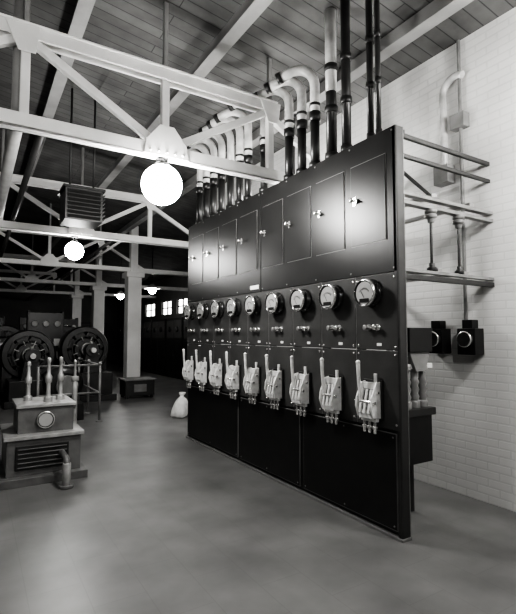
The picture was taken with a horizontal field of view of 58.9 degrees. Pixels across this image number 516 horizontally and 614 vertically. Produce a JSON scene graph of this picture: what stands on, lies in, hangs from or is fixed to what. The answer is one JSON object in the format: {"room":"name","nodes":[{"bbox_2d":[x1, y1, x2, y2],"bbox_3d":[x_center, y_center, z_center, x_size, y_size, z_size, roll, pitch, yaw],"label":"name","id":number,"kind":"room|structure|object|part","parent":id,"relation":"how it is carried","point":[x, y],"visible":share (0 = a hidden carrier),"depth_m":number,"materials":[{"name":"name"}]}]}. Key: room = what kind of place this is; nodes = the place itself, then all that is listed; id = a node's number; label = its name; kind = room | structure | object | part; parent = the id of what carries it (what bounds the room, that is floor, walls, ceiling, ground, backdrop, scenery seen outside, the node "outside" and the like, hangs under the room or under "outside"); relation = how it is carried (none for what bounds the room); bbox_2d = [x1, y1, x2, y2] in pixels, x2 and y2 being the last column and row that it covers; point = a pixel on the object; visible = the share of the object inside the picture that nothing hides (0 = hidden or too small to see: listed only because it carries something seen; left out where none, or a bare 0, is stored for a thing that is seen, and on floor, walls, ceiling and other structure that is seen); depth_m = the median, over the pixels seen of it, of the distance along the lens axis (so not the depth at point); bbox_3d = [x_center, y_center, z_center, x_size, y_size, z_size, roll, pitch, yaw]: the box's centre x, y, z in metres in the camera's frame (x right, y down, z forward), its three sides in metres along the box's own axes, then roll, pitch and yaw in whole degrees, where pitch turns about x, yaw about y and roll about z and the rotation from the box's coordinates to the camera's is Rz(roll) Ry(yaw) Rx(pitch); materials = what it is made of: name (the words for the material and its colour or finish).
{"room":"electrical room","nodes":[
{"label":"electrical room","id":0,"kind":"room"},
{"bbox_2d":[0,272,116,360],"bbox_3d":[-13.389,0.092,23.621,12.000,5.700,0.200,2,-4,-32],"label":"wall","id":1,"kind":"structure","parent":0,"point":[13,305],"depth_m":24.84,"materials":[{"name":"paint"}]},
{"bbox_2d":[81,322,106,338],"bbox_3d":[-9.437,1.772,25.687,1.800,1.800,0.270,2,-4,-32],"label":"panel","id":2,"kind":"object","parent":1,"relation":"attached to","point":[88,324],"visible":0.22,"depth_m":25.63,"materials":[{"name":"metal"}]},
{"bbox_2d":[116,276,187,360],"bbox_3d":[-3.155,0.488,18.625,0.200,4.300,19.000,2,-4,-32],"label":"wall","id":3,"kind":"structure","parent":0,"point":[175,281],"depth_m":20.41,"materials":[{"name":"paint"}]},
{"bbox_2d":[146,303,154,316],"bbox_3d":[-5.064,0.160,21.703,0.080,0.630,1.400,2,-4,-32],"label":"window","id":4,"kind":"structure","parent":3,"relation":"in","point":[150,308],"depth_m":21.70,"materials":[{"name":"glass"}]},
{"bbox_2d":[162,300,170,315],"bbox_3d":[-3.908,0.046,19.835,0.080,0.630,1.200,2,-4,-32],"label":"window","id":5,"kind":"structure","parent":3,"relation":"in","point":[166,305],"depth_m":20.03,"materials":[{"name":"glass"}]},
{"bbox_2d":[177,297,186,313],"bbox_3d":[-2.988,-0.045,18.349,0.080,0.630,1.100,2,-4,-32],"label":"window","id":6,"kind":"structure","parent":3,"relation":"in","point":[182,302],"depth_m":18.57,"materials":[{"name":"glass"}]},
{"bbox_2d":[0,361,515,613],"bbox_3d":[-5.324,2.200,10.408,12.400,0.120,30.900,2,-4,-32],"label":"floor","id":7,"kind":"structure","parent":0,"point":[161,521],"depth_m":3.33,"materials":[{"name":"grey concrete"}]},
{"bbox_2d":[0,316,4,337],"bbox_3d":[-9.097,1.370,15.435,0.900,2.150,0.581,2,-4,-32],"label":"panel","id":8,"kind":"object","parent":7,"relation":"on","point":[2,319],"visible":0.29,"depth_m":15.59,"materials":[{"name":"black metal"}]},
{"bbox_2d":[0,325,20,373],"bbox_3d":[-7.365,1.415,13.196,1.373,1.786,2.300,2,-4,-32],"label":"motor generator","id":9,"kind":"object","parent":7,"relation":"on","point":[10,330],"visible":0.12,"depth_m":13.16,"materials":[{"name":"paint"}]},
{"bbox_2d":[19,316,26,330],"bbox_3d":[-7.948,1.413,16.143,0.900,2.150,0.581,2,-4,-32],"label":"panel","id":10,"kind":"object","parent":7,"relation":"on","point":[22,321],"visible":0.14,"depth_m":15.90,"materials":[{"name":"black metal"}]},
{"bbox_2d":[0,330,54,409],"bbox_3d":[-5.281,1.337,10.487,1.123,1.612,2.300,2,-4,-32],"label":"motor generator","id":11,"kind":"object","parent":7,"relation":"on","point":[12,381],"visible":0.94,"depth_m":10.16,"materials":[{"name":"paint"}]},
{"bbox_2d":[0,357,87,490],"bbox_3d":[-2.324,1.182,5.031,0.919,1.255,1.450,2,-4,-32],"label":"transformer","id":12,"kind":"object","parent":7,"relation":"on","point":[42,443],"visible":1,"depth_m":4.76,"materials":[{"name":"grey paint"}]},
{"bbox_2d":[26,310,63,364],"bbox_3d":[-5.799,1.186,12.424,0.900,2.150,0.581,2,-4,-32],"label":"panel","id":13,"kind":"object","parent":7,"relation":"on","point":[51,325],"visible":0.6,"depth_m":12.42,"materials":[{"name":"black metal"}]},
{"bbox_2d":[42,360,83,419],"bbox_3d":[-3.521,1.483,8.252,0.640,1.047,0.930,2,-4,-32],"label":"motor","id":14,"kind":"object","parent":7,"relation":"on","point":[68,372],"visible":0.45,"depth_m":8.06,"materials":[{"name":"paint"}]},
{"bbox_2d":[36,357,102,421],"bbox_3d":[-3.678,1.506,8.524,1.100,1.035,2.020,2,-4,-32],"label":"pipe railing","id":15,"kind":"object","parent":7,"relation":"on","point":[88,361],"visible":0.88,"depth_m":7.95,"materials":[{"name":"grey metal"}]},
{"bbox_2d":[64,318,77,332],"bbox_3d":[-7.338,1.486,17.341,0.900,2.150,0.581,2,-4,-32],"label":"panel","id":16,"kind":"object","parent":7,"relation":"on","point":[67,322],"visible":0.12,"depth_m":17.39,"materials":[{"name":"black metal"}]},
{"bbox_2d":[64,326,86,349],"bbox_3d":[-6.087,1.492,14.453,1.373,1.786,2.300,2,-4,-32],"label":"motor generator","id":17,"kind":"object","parent":7,"relation":"on","point":[66,328],"visible":0.02,"depth_m":14.40,"materials":[{"name":"paint"}]},
{"bbox_2d":[69,269,83,326],"bbox_3d":[-7.594,0.453,19.060,0.480,4.422,0.480,2,-4,-32],"label":"column","id":18,"kind":"structure","parent":7,"relation":"on","point":[76,299],"depth_m":18.97,"materials":[{"name":"grey metal"}]},
{"bbox_2d":[58,326,116,401],"bbox_3d":[-4.306,1.338,11.326,1.123,1.712,2.300,2,-4,-32],"label":"motor generator","id":19,"kind":"object","parent":7,"relation":"on","point":[95,348],"visible":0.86,"depth_m":10.96,"materials":[{"name":"paint"}]},
{"bbox_2d":[90,250,106,333],"bbox_3d":[-5.492,0.246,15.663,0.480,4.422,0.480,2,-4,-32],"label":"column","id":20,"kind":"structure","parent":7,"relation":"on","point":[98,291],"depth_m":15.55,"materials":[{"name":"white paint"}]},
{"bbox_2d":[118,322,123,366],"bbox_3d":[-6.075,1.766,21.509,0.662,2.100,1.500,2,-4,-32],"label":"tall cabinet","id":21,"kind":"object","parent":7,"relation":"on","point":[121,324],"visible":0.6,"depth_m":21.61,"materials":[{"name":"black metal"}]},
{"bbox_2d":[122,226,144,377],"bbox_3d":[-3.338,0.033,12.181,0.480,4.422,0.480,2,-4,-32],"label":"column","id":22,"kind":"structure","parent":7,"relation":"on","point":[133,278],"depth_m":12.02,"materials":[{"name":"white paint"}]},
{"bbox_2d":[118,376,155,398],"bbox_3d":[-2.931,1.950,11.079,0.760,0.460,0.560,2,-4,-32],"label":"box","id":23,"kind":"object","parent":7,"relation":"on","point":[129,386],"visible":1,"depth_m":10.88,"materials":[{"name":"metal"}]},
{"bbox_2d":[140,320,152,372],"bbox_3d":[-4.394,1.600,18.791,0.662,2.100,1.500,2,-4,-32],"label":"tall cabinet","id":24,"kind":"object","parent":7,"relation":"on","point":[146,325],"visible":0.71,"depth_m":18.45,"materials":[{"name":"black metal"}]},
{"bbox_2d":[151,319,167,375],"bbox_3d":[-3.553,1.517,17.433,0.662,2.100,1.500,2,-4,-32],"label":"tall cabinet","id":25,"kind":"object","parent":7,"relation":"on","point":[158,357],"visible":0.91,"depth_m":17.17,"materials":[{"name":"black metal"}]},
{"bbox_2d":[165,317,184,379],"bbox_3d":[-2.712,1.434,16.074,0.662,2.100,1.500,2,-4,-32],"label":"tall cabinet","id":26,"kind":"object","parent":7,"relation":"on","point":[174,326],"visible":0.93,"depth_m":15.83,"materials":[{"name":"black metal"}]},
{"bbox_2d":[171,392,187,417],"bbox_3d":[-1.432,1.789,8.362,0.318,0.450,0.312,-1,-4,8],"label":"cloth sack","id":27,"kind":"object","parent":7,"relation":"on","point":[180,407],"visible":0.98,"depth_m":8.27,"materials":[{"name":"white fabric"}]},
{"bbox_2d":[183,317,208,361],"bbox_3d":[-1.871,1.351,14.715,0.662,2.100,1.500,2,-4,-32],"label":"tall cabinet","id":28,"kind":"object","parent":7,"relation":"on","point":[185,322],"visible":0.2,"depth_m":15.04,"materials":[{"name":"black metal"}]},
{"bbox_2d":[182,124,494,542],"bbox_3d":[0.488,0.275,5.390,1.405,3.110,4.010,2,-4,-32],"label":"switchboard","id":29,"kind":"object","parent":7,"relation":"on","point":[316,257],"visible":1,"depth_m":4.11,"materials":[{"name":"metal"}]},
{"bbox_2d":[190,149,202,223],"bbox_3d":[-1.040,-1.792,6.798,0.518,1.187,0.121,-1,-4,20],"label":"conduit","id":30,"kind":"object","parent":29,"relation":"on","point":[199,189],"visible":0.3,"depth_m":6.68,"materials":[{"name":"metal"}]},
{"bbox_2d":[187,143,209,220],"bbox_3d":[-0.919,-1.804,6.603,0.518,1.187,0.121,-1,-4,20],"label":"conduit","id":31,"kind":"object","parent":29,"relation":"on","point":[206,174],"visible":0.56,"depth_m":6.49,"materials":[{"name":"metal"}]},
{"bbox_2d":[187,138,217,216],"bbox_3d":[-0.798,-1.816,6.407,0.518,1.187,0.121,-1,-4,20],"label":"conduit","id":32,"kind":"object","parent":29,"relation":"on","point":[213,176],"visible":0.6,"depth_m":6.29,"materials":[{"name":"metal"}]},
{"bbox_2d":[191,133,225,212],"bbox_3d":[-0.672,-1.828,6.204,0.518,1.187,0.121,-1,-4,20],"label":"conduit","id":33,"kind":"object","parent":29,"relation":"on","point":[221,178],"visible":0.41,"depth_m":6.09,"materials":[{"name":"metal"}]},
{"bbox_2d":[198,123,233,208],"bbox_3d":[-0.541,-1.841,5.991,0.518,1.187,0.121,-1,-4,20],"label":"conduit","id":34,"kind":"object","parent":29,"relation":"on","point":[229,134],"visible":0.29,"depth_m":5.89,"materials":[{"name":"metal"}]},
{"bbox_2d":[206,116,243,203],"bbox_3d":[-0.415,-1.853,5.787,0.518,1.187,0.121,-1,-4,20],"label":"conduit","id":35,"kind":"object","parent":29,"relation":"on","point":[239,156],"visible":0.59,"depth_m":5.69,"materials":[{"name":"metal"}]},
{"bbox_2d":[213,108,252,199],"bbox_3d":[-0.304,-1.864,5.609,0.518,1.187,0.121,-1,-4,20],"label":"conduit","id":36,"kind":"object","parent":29,"relation":"on","point":[218,117],"visible":0.74,"depth_m":5.51,"materials":[{"name":"metal"}]},
{"bbox_2d":[227,105,267,191],"bbox_3d":[-0.115,-1.883,5.303,0.518,1.187,0.121,-1,-4,20],"label":"conduit","id":37,"kind":"object","parent":29,"relation":"on","point":[263,186],"visible":0.23,"depth_m":5.19,"materials":[{"name":"metal"}]},
{"bbox_3d":[-0.040,-0.222,5.182,0.006,0.045,0.180,2,-4,-32],"label":"name plate","id":38,"kind":"part","parent":29,"relation":"part of","materials":[{"name":"white metal"}]},
{"bbox_2d":[253,87,294,179],"bbox_3d":[0.168,-1.844,4.874,0.463,1.057,0.121,-1,-4,20],"label":"conduit","id":39,"kind":"object","parent":29,"relation":"on","point":[289,131],"visible":0.8,"depth_m":4.78,"materials":[{"name":"metal"}]},
{"bbox_2d":[264,77,307,173],"bbox_3d":[0.284,-1.856,4.687,0.463,1.057,0.121,-1,-4,20],"label":"conduit","id":40,"kind":"object","parent":29,"relation":"on","point":[301,123],"visible":0.83,"depth_m":4.60,"materials":[{"name":"metal"}]},
{"bbox_2d":[275,65,320,166],"bbox_3d":[0.394,-1.867,4.509,0.463,1.057,0.121,-1,-4,20],"label":"conduit","id":41,"kind":"object","parent":29,"relation":"on","point":[299,70],"visible":0.92,"depth_m":4.42,"materials":[{"name":"metal"}]},
{"bbox_2d":[324,7,337,158],"bbox_3d":[0.680,-2.069,4.257,0.125,1.430,0.125,2,-4,-32],"label":"conduit","id":42,"kind":"object","parent":29,"relation":"on","point":[330,67],"visible":0.88,"depth_m":4.21,"materials":[{"name":"metal"}]},
{"bbox_2d":[340,0,352,150],"bbox_3d":[0.785,-2.079,4.087,0.105,1.430,0.105,2,-4,-32],"label":"conduit","id":43,"kind":"object","parent":29,"relation":"on","point":[345,55],"visible":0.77,"depth_m":4.05,"materials":[{"name":"black metal"}]},
{"bbox_2d":[365,0,374,138],"bbox_3d":[0.938,-2.094,3.841,0.070,1.430,0.070,2,-4,-32],"label":"conduit","id":44,"kind":"object","parent":29,"relation":"on","point":[369,38],"visible":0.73,"depth_m":3.81,"materials":[{"name":"black metal"}]},
{"bbox_2d":[374,0,381,133],"bbox_3d":[0.985,-2.099,3.764,0.055,1.430,0.055,2,-4,-32],"label":"conduit","id":45,"kind":"object","parent":29,"relation":"on","point":[377,31],"visible":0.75,"depth_m":3.74,"materials":[{"name":"black metal"}]},
{"bbox_2d":[0,0,515,292],"bbox_3d":[-5.324,-2.719,10.709,12.400,1.886,30.900,2,-4,-32],"label":"ceiling","id":46,"kind":"structure","parent":0,"point":[290,33],"depth_m":5.45,"materials":[{"name":"grey paint"}]},
{"bbox_2d":[0,253,155,297],"bbox_3d":[-9.750,-1.791,17.860,11.930,2.416,0.175,2,-4,-32],"label":"roof truss","id":47,"kind":"object","parent":46,"relation":"attached to","point":[21,288],"visible":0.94,"depth_m":18.35,"materials":[{"name":"white paint"}]},
{"bbox_2d":[57,88,105,228],"bbox_3d":[-2.362,-2.013,6.160,0.533,1.811,0.523,2,-4,-32],"label":"heater","id":48,"kind":"object","parent":46,"relation":"hanging from","point":[80,206],"visible":0.89,"depth_m":5.96,"materials":[{"name":"metal"}]},
{"bbox_2d":[0,203,187,276],"bbox_3d":[-5.493,-2.212,10.982,11.930,2.416,0.175,2,-4,-32],"label":"roof truss","id":49,"kind":"object","parent":46,"relation":"attached to","point":[49,260],"visible":0.67,"depth_m":11.34,"materials":[{"name":"white paint"}]},
{"bbox_2d":[0,234,187,290],"bbox_3d":[-7.648,-1.999,14.463,11.930,2.416,0.175,2,-4,-32],"label":"roof truss","id":50,"kind":"object","parent":46,"relation":"attached to","point":[31,277],"visible":0.76,"depth_m":14.88,"materials":[{"name":"white paint"}]},
{"bbox_2d":[0,128,188,248],"bbox_3d":[-3.418,-2.417,7.627,11.930,2.416,0.175,2,-4,-32],"label":"roof truss","id":51,"kind":"object","parent":46,"relation":"attached to","point":[16,179],"visible":0.56,"depth_m":7.87,"materials":[{"name":"white metal"}]},
{"bbox_2d":[0,0,129,300],"bbox_3d":[-7.299,-1.656,13.844,2.755,1.404,22.788,2,-4,-32],"label":"pipes","id":52,"kind":"object","parent":51,"relation":"hanging from","point":[13,138],"visible":0.45,"depth_m":4.78,"materials":[{"name":"grey metal"}]},
{"bbox_2d":[65,235,83,259],"bbox_3d":[-3.108,-1.000,7.735,0.300,0.400,0.300,2,-4,-32],"label":"pendant lamp","id":53,"kind":"object","parent":51,"relation":"hanging from","point":[74,250],"visible":1,"depth_m":7.64,"materials":[{"name":"glass"}]},
{"bbox_2d":[114,259,124,299],"bbox_3d":[-5.052,-1.026,16.837,0.490,1.503,0.490,2,-4,-32],"label":"pendant lamp","id":54,"kind":"object","parent":46,"relation":"hanging from","point":[120,294],"visible":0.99,"depth_m":16.73,"materials":[{"name":"glass"}]},
{"bbox_2d":[144,248,159,293],"bbox_3d":[-3.368,-1.145,14.590,0.490,1.468,0.490,2,-4,-32],"label":"pendant lamp","id":55,"kind":"object","parent":46,"relation":"hanging from","point":[151,288],"visible":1,"depth_m":14.50,"materials":[{"name":"metal"}]},
{"bbox_2d":[0,0,321,184],"bbox_3d":[-2.581,-2.676,3.392,8.895,2.416,0.175,2,-4,-32],"label":"roof truss","id":56,"kind":"object","parent":46,"relation":"attached to","point":[164,141],"visible":0.88,"depth_m":4.20,"materials":[{"name":"white metal"}]},
{"bbox_2d":[141,157,181,204],"bbox_3d":[-0.912,-1.188,4.336,0.380,0.440,0.380,2,-4,-32],"label":"pendant lamp","id":57,"kind":"object","parent":56,"relation":"hanging from","point":[161,184],"visible":1,"depth_m":4.21,"materials":[{"name":"glass"}]},
{"bbox_2d":[0,0,473,279],"bbox_3d":[-6.047,-2.713,10.261,6.640,1.065,30.500,2,-4,-32],"label":"beams","id":58,"kind":"structure","parent":46,"relation":"attached to","point":[437,11],"depth_m":4.84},
{"bbox_2d":[293,114,296,173],"bbox_3d":[0.459,-1.619,5.800,0.300,1.640,0.300,2,-4,-32],"label":"conduit","id":59,"kind":"object","parent":46,"relation":"hanging from","point":[294,115],"visible":0.06,"depth_m":5.81,"materials":[{"name":"metal"}]},
{"bbox_2d":[217,7,515,511],"bbox_3d":[2.264,-0.477,4.079,0.200,4.450,11.500,2,-4,-32],"label":"wall","id":60,"kind":"structure","parent":0,"point":[473,397],"depth_m":4.31,"materials":[{"name":"brick"}]},
{"bbox_2d":[429,321,450,353],"bbox_3d":[1.761,0.294,4.487,0.178,0.320,0.180,2,-4,-32],"label":"meter","id":61,"kind":"object","parent":60,"relation":"attached to","point":[441,336],"visible":0.67,"depth_m":4.42,"materials":[{"name":"black metal"}]},
{"bbox_2d":[433,40,469,319],"bbox_3d":[1.883,-1.211,4.436,0.120,2.760,0.330,2,-4,-32],"label":"conduit","id":62,"kind":"object","parent":60,"relation":"attached to","point":[459,121],"visible":0.84,"depth_m":4.42,"materials":[{"name":"grey metal"}]},
{"bbox_2d":[456,320,483,354],"bbox_3d":[1.940,0.277,4.198,0.178,0.320,0.180,2,-4,-32],"label":"meter","id":63,"kind":"object","parent":60,"relation":"attached to","point":[470,338],"visible":1,"depth_m":4.14,"materials":[{"name":"black metal"}]}
]}

